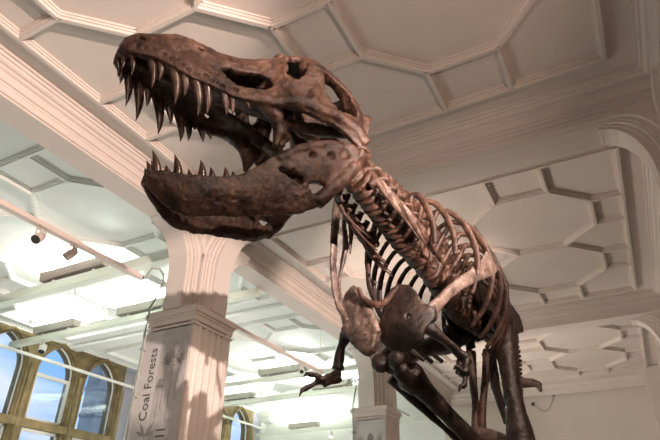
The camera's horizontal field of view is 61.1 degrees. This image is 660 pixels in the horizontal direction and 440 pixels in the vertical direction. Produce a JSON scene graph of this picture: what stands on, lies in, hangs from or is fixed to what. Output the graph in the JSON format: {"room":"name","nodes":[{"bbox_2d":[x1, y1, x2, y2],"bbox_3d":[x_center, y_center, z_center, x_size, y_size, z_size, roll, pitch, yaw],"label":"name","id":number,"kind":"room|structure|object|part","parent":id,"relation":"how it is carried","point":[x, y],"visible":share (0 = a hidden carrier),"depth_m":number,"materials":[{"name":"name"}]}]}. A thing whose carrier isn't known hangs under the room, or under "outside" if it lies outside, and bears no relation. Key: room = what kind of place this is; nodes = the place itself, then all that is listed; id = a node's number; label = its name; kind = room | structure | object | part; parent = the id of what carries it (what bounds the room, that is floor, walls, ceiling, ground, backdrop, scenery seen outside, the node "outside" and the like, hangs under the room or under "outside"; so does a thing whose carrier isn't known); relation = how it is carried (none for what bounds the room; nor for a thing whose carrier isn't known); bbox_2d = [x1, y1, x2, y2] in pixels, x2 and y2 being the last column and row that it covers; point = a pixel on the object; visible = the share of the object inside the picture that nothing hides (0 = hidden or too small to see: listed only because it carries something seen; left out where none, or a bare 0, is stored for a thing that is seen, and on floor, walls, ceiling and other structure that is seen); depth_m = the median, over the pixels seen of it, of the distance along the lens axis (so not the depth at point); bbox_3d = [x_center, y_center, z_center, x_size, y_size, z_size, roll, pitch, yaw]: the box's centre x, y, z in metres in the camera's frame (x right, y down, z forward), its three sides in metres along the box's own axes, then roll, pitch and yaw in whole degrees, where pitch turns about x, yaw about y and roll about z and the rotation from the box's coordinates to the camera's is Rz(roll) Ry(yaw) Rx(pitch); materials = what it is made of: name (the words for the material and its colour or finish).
{"room":"museum","nodes":[
{"label":"museum","id":0,"kind":"room"},
{"bbox_2d":[115,367,258,439],"bbox_3d":[-8.320,3.969,9.582,0.280,6.100,24.850,-15,-34,24],"label":"wall","id":1,"kind":"structure","parent":0,"point":[130,373],"depth_m":15.05,"materials":[{"name":"grey paint"}]},
{"bbox_2d":[0,322,134,439],"bbox_3d":[-7.298,4.882,11.010,0.520,6.020,8.400,-15,-34,24],"label":"window","id":2,"kind":"structure","parent":1,"relation":"in","point":[14,420],"depth_m":13.27,"materials":[{"name":"stone"}]},
{"bbox_3d":[-7.257,4.793,11.289,0.050,1.460,1.000,-15,-34,24],"label":"sash","id":3,"kind":"part","parent":2,"relation":"part of","materials":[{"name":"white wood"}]},
{"bbox_3d":[-7.228,3.263,12.198,0.038,1.804,1.004,-15,-34,24],"label":"sash","id":4,"kind":"part","parent":2,"relation":"part of","materials":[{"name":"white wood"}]},
{"bbox_3d":[-6.626,5.417,12.320,0.050,1.460,1.000,-15,-34,24],"label":"sash","id":5,"kind":"part","parent":2,"relation":"part of","materials":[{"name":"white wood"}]},
{"bbox_3d":[-6.606,3.889,13.233,0.060,1.804,1.004,-15,-34,24],"label":"sash","id":6,"kind":"part","parent":2,"relation":"part of","materials":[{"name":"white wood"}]},
{"bbox_3d":[-7.154,2.782,12.192,0.240,0.060,8.400,-15,-34,24],"label":"curtain rail","id":7,"kind":"part","parent":2,"relation":"part of","materials":[{"name":"white metal"}]},
{"bbox_3d":[-5.967,4.511,14.259,0.038,1.804,1.004,-15,-34,24],"label":"sash","id":8,"kind":"part","parent":2,"relation":"part of","materials":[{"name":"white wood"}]},
{"bbox_2d":[0,318,260,412],"bbox_3d":[-8.082,1.426,11.028,0.120,0.045,24.730,-15,-34,24],"label":"trim","id":9,"kind":"structure","parent":1,"relation":"attached to","point":[1,320],"depth_m":14.30,"materials":[{"name":"white paint"}]},
{"bbox_2d":[124,373,278,439],"bbox_3d":[-3.637,8.130,16.350,0.650,6.000,6.430,-15,-34,24],"label":"trim","id":10,"kind":"structure","parent":1,"relation":"attached to","point":[264,417],"depth_m":19.92,"materials":[{"name":"white paint"}]},
{"bbox_2d":[220,406,262,439],"bbox_3d":[-3.683,8.458,16.918,0.520,6.020,4.610,-15,-34,24],"label":"window","id":11,"kind":"structure","parent":1,"relation":"in","point":[245,415],"depth_m":19.16,"materials":[{"name":"stone"}]},
{"bbox_3d":[-3.490,6.406,18.180,0.240,0.060,4.400,-15,-34,24],"label":"curtain rail","id":12,"kind":"part","parent":11,"relation":"part of","materials":[{"name":"white metal"}]},
{"bbox_3d":[-3.143,7.304,18.875,0.038,1.804,1.004,-15,-34,24],"label":"sash","id":13,"kind":"part","parent":11,"relation":"part of","materials":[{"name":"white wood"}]},
{"bbox_2d":[254,417,430,436],"bbox_3d":[0.326,6.812,18.371,6.660,0.085,0.130,-15,-34,24],"label":"bar","id":14,"kind":"object","parent":1,"relation":"attached to","point":[426,418],"visible":0.64,"depth_m":18.64,"materials":[{"name":"white paint"}]},
{"bbox_2d":[288,421,320,429],"bbox_3d":[-0.873,6.991,18.996,1.150,0.220,0.240,-15,-34,24],"label":"uplighter","id":15,"kind":"object","parent":14,"relation":"on","point":[308,424],"visible":1,"depth_m":18.92,"materials":[{"name":"grey paint"}]},
{"bbox_2d":[0,83,450,403],"bbox_3d":[-2.122,-0.023,8.206,0.400,0.400,24.850,-15,-34,24],"label":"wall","id":16,"kind":"structure","parent":0,"point":[15,111],"depth_m":6.88,"materials":[{"name":"beige paint"}]},
{"bbox_2d":[7,287,261,347],"bbox_3d":[-4.193,2.030,11.166,6.660,0.125,0.150,-15,-34,24],"label":"bar","id":17,"kind":"object","parent":16,"relation":"attached to","point":[254,292],"visible":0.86,"depth_m":11.33,"materials":[{"name":"white paint"}]},
{"bbox_2d":[37,341,46,353],"bbox_3d":[-6.126,2.708,11.919,0.161,0.276,0.188,7,-31,-10],"label":"spotlight","id":18,"kind":"object","parent":17,"relation":"hanging from","point":[42,349],"visible":1,"depth_m":11.86,"materials":[{"name":"white metal"}]},
{"bbox_2d":[33,318,82,335],"bbox_3d":[-5.879,2.324,12.020,1.250,0.220,0.240,-15,-34,24],"label":"uplighter","id":19,"kind":"object","parent":17,"relation":"on","point":[65,324],"visible":0.88,"depth_m":11.92,"materials":[{"name":"grey paint"}]},
{"bbox_2d":[116,297,163,316],"bbox_3d":[-3.620,1.732,10.995,1.390,0.220,0.240,-15,-34,24],"label":"uplighter","id":20,"kind":"object","parent":17,"relation":"on","point":[140,307],"visible":0.55,"depth_m":10.98,"materials":[{"name":"grey paint"}]},
{"bbox_2d":[0,144,272,339],"bbox_3d":[-4.711,0.911,10.083,6.142,0.082,5.362,-15,-34,24],"label":"trim","id":21,"kind":"structure","parent":16,"relation":"attached to","point":[32,153],"depth_m":9.48,"materials":[{"name":"white paint"}]},
{"bbox_2d":[70,302,356,400],"bbox_3d":[-4.201,1.682,11.349,6.660,0.110,16.630,-15,-34,24],"label":"trim","id":22,"kind":"structure","parent":16,"relation":"attached to","point":[278,307],"depth_m":12.88,"materials":[{"name":"white paint"}]},
{"bbox_2d":[103,313,357,396],"bbox_3d":[-1.709,3.881,14.990,6.142,0.082,5.612,-15,-34,24],"label":"trim","id":23,"kind":"structure","parent":16,"relation":"attached to","point":[291,317],"depth_m":14.25,"materials":[{"name":"white paint"}]},
{"bbox_2d":[0,0,659,193],"bbox_3d":[-0.578,-2.031,4.816,6.270,0.375,5.980,-15,-34,24],"label":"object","id":24,"kind":"structure","parent":16,"relation":"attached to","point":[597,99],"depth_m":6.27,"materials":[{"name":"beige paint"}]},
{"bbox_2d":[259,120,608,229],"bbox_3d":[0.906,-0.570,7.245,6.390,0.400,0.470,-15,-34,24],"label":"trim","id":25,"kind":"structure","parent":16,"relation":"attached to","point":[587,137],"depth_m":6.68,"materials":[{"name":"beige paint"}]},
{"bbox_2d":[241,145,659,343],"bbox_3d":[2.390,0.905,9.666,6.270,0.375,5.980,-15,-34,24],"label":"trim","id":26,"kind":"structure","parent":16,"relation":"attached to","point":[258,253],"depth_m":10.02,"materials":[{"name":"beige paint"}]},
{"bbox_2d":[378,300,659,352],"bbox_3d":[3.805,2.298,11.982,6.390,0.400,0.470,-15,-34,24],"label":"trim","id":27,"kind":"structure","parent":16,"relation":"attached to","point":[622,314],"depth_m":11.19,"materials":[{"name":"beige paint"}]},
{"bbox_2d":[224,385,357,406],"bbox_3d":[-1.109,5.106,16.191,6.660,0.125,0.150,-15,-34,24],"label":"bar","id":28,"kind":"object","parent":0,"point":[350,388],"visible":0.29,"depth_m":16.16,"materials":[{"name":"white paint"}]},
{"bbox_2d":[224,391,255,401],"bbox_3d":[-2.861,5.418,17.075,1.300,0.220,0.240,-15,-34,24],"label":"uplighter","id":29,"kind":"object","parent":28,"relation":"on","point":[249,394],"visible":0.79,"depth_m":16.94,"materials":[{"name":"grey paint"}]},
{"bbox_2d":[311,378,352,389],"bbox_3d":[0.040,4.658,15.759,1.250,0.220,0.240,-15,-34,24],"label":"uplighter","id":30,"kind":"object","parent":28,"relation":"on","point":[344,381],"visible":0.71,"depth_m":15.62,"materials":[{"name":"grey paint"}]},
{"bbox_2d":[0,0,656,411],"bbox_3d":[-0.152,-0.779,7.458,18.700,0.200,24.850,-15,-34,24],"label":"ceiling","id":31,"kind":"structure","parent":0,"point":[553,33],"depth_m":7.37,"materials":[{"name":"beige paint"}]},
{"bbox_2d":[0,198,143,279],"bbox_3d":[-3.827,-0.834,6.132,0.090,1.130,5.180,-15,-34,24],"label":"track rail","id":32,"kind":"object","parent":31,"relation":"hanging from","point":[4,205],"visible":1,"depth_m":6.83,"materials":[{"name":"white metal"}]},
{"bbox_2d":[31,227,46,243],"bbox_3d":[-3.385,0.184,6.504,0.121,0.226,0.176,1,-31,-1],"label":"spotlight","id":33,"kind":"object","parent":32,"relation":"hanging from","point":[37,238],"visible":1,"depth_m":6.44,"materials":[{"name":"beige paint"}]},
{"bbox_2d":[62,244,78,260],"bbox_3d":[-3.185,0.400,6.860,0.176,0.228,0.118,8,-32,-11],"label":"spotlight","id":34,"kind":"object","parent":32,"relation":"hanging from","point":[70,254],"visible":1,"depth_m":6.82,"materials":[{"name":"beige paint"}]},
{"bbox_2d":[235,325,323,374],"bbox_3d":[-1.077,1.886,10.626,0.090,1.130,3.940,-15,-34,24],"label":"track rail","id":35,"kind":"object","parent":31,"relation":"hanging from","point":[241,330],"visible":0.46,"depth_m":10.50,"materials":[{"name":"white metal"}]},
{"bbox_2d":[299,364,303,373],"bbox_3d":[-0.561,2.967,11.129,0.099,0.199,0.164,1,-31,-1],"label":"spotlight","id":36,"kind":"object","parent":35,"relation":"hanging from","point":[301,371],"visible":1,"depth_m":11.06,"materials":[{"name":"white metal"}]},
{"bbox_2d":[0,0,609,176],"bbox_3d":[-0.577,-2.159,4.892,5.202,0.082,4.912,-15,-34,24],"label":"trim","id":37,"kind":"structure","parent":31,"relation":"attached to","point":[54,15],"depth_m":5.64,"materials":[{"name":"beige paint"}]},
{"bbox_2d":[397,402,408,416],"bbox_3d":[1.604,4.503,15.028,0.080,1.050,2.600,-15,-34,24],"label":"track rail","id":38,"kind":"object","parent":31,"relation":"hanging from","point":[399,410],"visible":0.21,"depth_m":15.46,"materials":[{"name":"white metal"}]},
{"bbox_2d":[268,146,638,322],"bbox_3d":[2.391,0.777,9.743,5.202,0.082,4.912,-15,-34,24],"label":"trim","id":39,"kind":"structure","parent":31,"relation":"attached to","point":[620,192],"depth_m":8.82,"materials":[{"name":"beige paint"}]},
{"bbox_2d":[265,386,659,439],"bbox_3d":[5.675,7.529,15.389,18.800,6.200,0.200,-15,-34,24],"label":"wall","id":40,"kind":"structure","parent":0,"point":[620,413],"depth_m":15.95,"materials":[{"name":"paint"}]},
{"bbox_2d":[531,395,554,411],"bbox_3d":[6.210,5.311,16.233,0.690,0.490,0.060,-15,-34,24],"label":"cable","id":41,"kind":"object","parent":40,"relation":"attached to","point":[552,395],"visible":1,"depth_m":16.17,"materials":[{"name":"grey plastic"}]},
{"bbox_2d":[642,365,659,431],"bbox_3d":[8.855,6.544,13.479,0.875,5.980,0.750,-15,-34,24],"label":"wall","id":42,"kind":"structure","parent":0,"point":[651,373],"depth_m":14.59,"materials":[{"name":"beige paint"}]},
{"bbox_2d":[424,324,647,389],"bbox_3d":[5.116,3.472,14.196,5.202,0.082,4.662,-15,-34,24],"label":"trim","id":43,"kind":"structure","parent":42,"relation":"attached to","point":[605,346],"depth_m":14.33,"materials":[{"name":"beige paint"}]},
{"bbox_2d":[415,338,659,404],"bbox_3d":[5.115,3.600,14.119,6.270,0.375,5.730,-15,-34,24],"label":"trim","id":44,"kind":"structure","parent":42,"relation":"attached to","point":[444,390],"depth_m":15.95,"materials":[{"name":"beige paint"}]},
{"bbox_3d":[-0.160,4.528,4.251,19.000,0.200,25.650,-15,-34,24],"label":"floor","id":45,"kind":"structure","parent":0,"visible":0},
{"bbox_2d":[145,214,250,439],"bbox_3d":[-1.762,2.559,7.023,1.290,6.000,1.920,-15,-34,24],"label":"pillar","id":46,"kind":"structure","parent":45,"relation":"on","point":[201,267],"depth_m":7.57,"materials":[{"name":"beige paint"}]},
{"bbox_2d":[0,250,168,307],"bbox_3d":[-5.076,1.240,9.823,6.540,0.175,0.170,-15,-34,24],"label":"bar","id":47,"kind":"object","parent":46,"relation":"attached to","point":[158,259],"visible":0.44,"depth_m":9.34,"materials":[{"name":"white paint"}]},
{"bbox_2d":[39,257,109,282],"bbox_3d":[-4.392,0.892,9.615,1.520,0.220,0.240,-15,-34,24],"label":"uplighter","id":48,"kind":"object","parent":47,"relation":"on","point":[91,264],"visible":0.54,"depth_m":9.53,"materials":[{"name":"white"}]},
{"bbox_2d":[125,268,164,439],"bbox_3d":[-2.487,2.857,6.653,0.291,5.096,0.107,17,-35,-25],"label":"power cable","id":49,"kind":"object","parent":46,"relation":"attached to","point":[134,395],"visible":1,"depth_m":7.29,"materials":[{"name":"grey plastic"}]},
{"bbox_2d":[128,325,192,439],"bbox_3d":[-2.133,3.044,6.409,0.770,3.730,0.028,-15,-34,24],"label":"panel","id":50,"kind":"object","parent":46,"relation":"attached to","point":[156,413],"visible":1,"depth_m":6.97,"materials":[{"name":"grey"}]},
{"bbox_2d":[135,422,154,439],"bbox_3d":[-2.226,2.595,6.720,0.342,0.327,0.002,-15,-34,24],"label":"print","id":51,"kind":"object","parent":50,"relation":"attached to","point":[143,430],"depth_m":6.76,"materials":[{"name":"grey paper"}]},
{"bbox_2d":[154,341,184,421],"bbox_3d":[-2.002,1.990,6.949,0.427,0.997,0.002,-15,-34,24],"label":"print","id":52,"kind":"object","parent":50,"relation":"attached to","point":[169,381],"depth_m":6.93,"materials":[{"name":"grey"}]},
{"bbox_2d":[113,33,542,439],"bbox_3d":[1.447,2.070,4.766,1.391,3.960,8.014,-17,-35,26],"label":"skeleton","id":53,"kind":"object","parent":45,"relation":"on","point":[184,77],"visible":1,"depth_m":3.47,"materials":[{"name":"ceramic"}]},
{"bbox_3d":[1.370,2.569,4.797,0.056,3.135,0.056,-15,-34,24],"label":"support post","id":54,"kind":"part","parent":53,"relation":"part of","materials":[{"name":"grey metal"}]},
{"bbox_2d":[348,347,401,439],"bbox_3d":[1.206,5.495,11.874,1.290,6.000,1.920,-15,-34,24],"label":"pillar","id":55,"kind":"structure","parent":45,"relation":"on","point":[377,399],"depth_m":12.50,"materials":[{"name":"beige paint"}]},
{"bbox_2d":[225,364,356,387],"bbox_3d":[-1.990,4.252,14.740,6.660,0.105,0.150,-15,-34,24],"label":"bar","id":56,"kind":"object","parent":55,"relation":"attached to","point":[348,367],"visible":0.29,"depth_m":14.40,"materials":[{"name":"white paint"}]},
{"bbox_2d":[258,363,309,376],"bbox_3d":[-1.196,3.901,14.467,1.450,0.220,0.240,-15,-34,24],"label":"uplighter","id":57,"kind":"object","parent":56,"relation":"on","point":[292,368],"visible":0.7,"depth_m":14.44,"materials":[{"name":"grey paint"}]},
{"bbox_2d":[346,378,356,439],"bbox_3d":[0.481,5.793,11.503,0.291,5.096,0.107,17,-35,-25],"label":"power cable","id":58,"kind":"object","parent":55,"relation":"attached to","point":[353,431],"visible":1,"depth_m":12.52,"materials":[{"name":"grey plastic"}]},
{"bbox_2d":[354,419,385,439],"bbox_3d":[0.836,5.981,11.261,0.770,3.730,0.025,-15,-34,24],"label":"panel","id":59,"kind":"object","parent":55,"relation":"attached to","point":[369,429],"visible":1,"depth_m":12.10,"materials":[{"name":"grey"}]},
{"bbox_2d":[358,431,381,439],"bbox_3d":[0.858,4.942,11.861,0.634,0.830,0.002,-15,-34,24],"label":"print","id":60,"kind":"object","parent":59,"relation":"attached to","point":[362,435],"depth_m":12.04,"materials":[{"name":"grey paper"}]},
{"bbox_2d":[599,63,659,190],"bbox_3d":[3.554,1.167,4.613,1.290,6.000,1.920,-15,-34,24],"label":"pillar","id":61,"kind":"structure","parent":45,"relation":"on","point":[637,131],"depth_m":5.81,"materials":[{"name":"beige paint"}]},
{"bbox_2d":[631,312,659,343],"bbox_3d":[6.522,4.103,9.464,1.290,6.000,1.920,-15,-34,24],"label":"pillar","id":62,"kind":"structure","parent":45,"relation":"on","point":[651,322],"depth_m":10.73,"materials":[{"name":"beige paint"}]},
{"label":"outside","id":63,"kind":"structure","parent":0,"visible":0},
{"bbox_3d":[-67.151,30.748,48.864,147.500,0.350,200.000,-15,-34,24],"label":"ground","id":64,"kind":"structure","parent":63,"visible":0},
{"bbox_2d":[77,365,106,433],"bbox_3d":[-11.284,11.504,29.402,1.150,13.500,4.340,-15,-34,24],"label":"building","id":65,"kind":"structure","parent":64,"relation":"on","point":[90,416],"depth_m":28.49,"materials":[{"name":"blue glass"}]}
]}

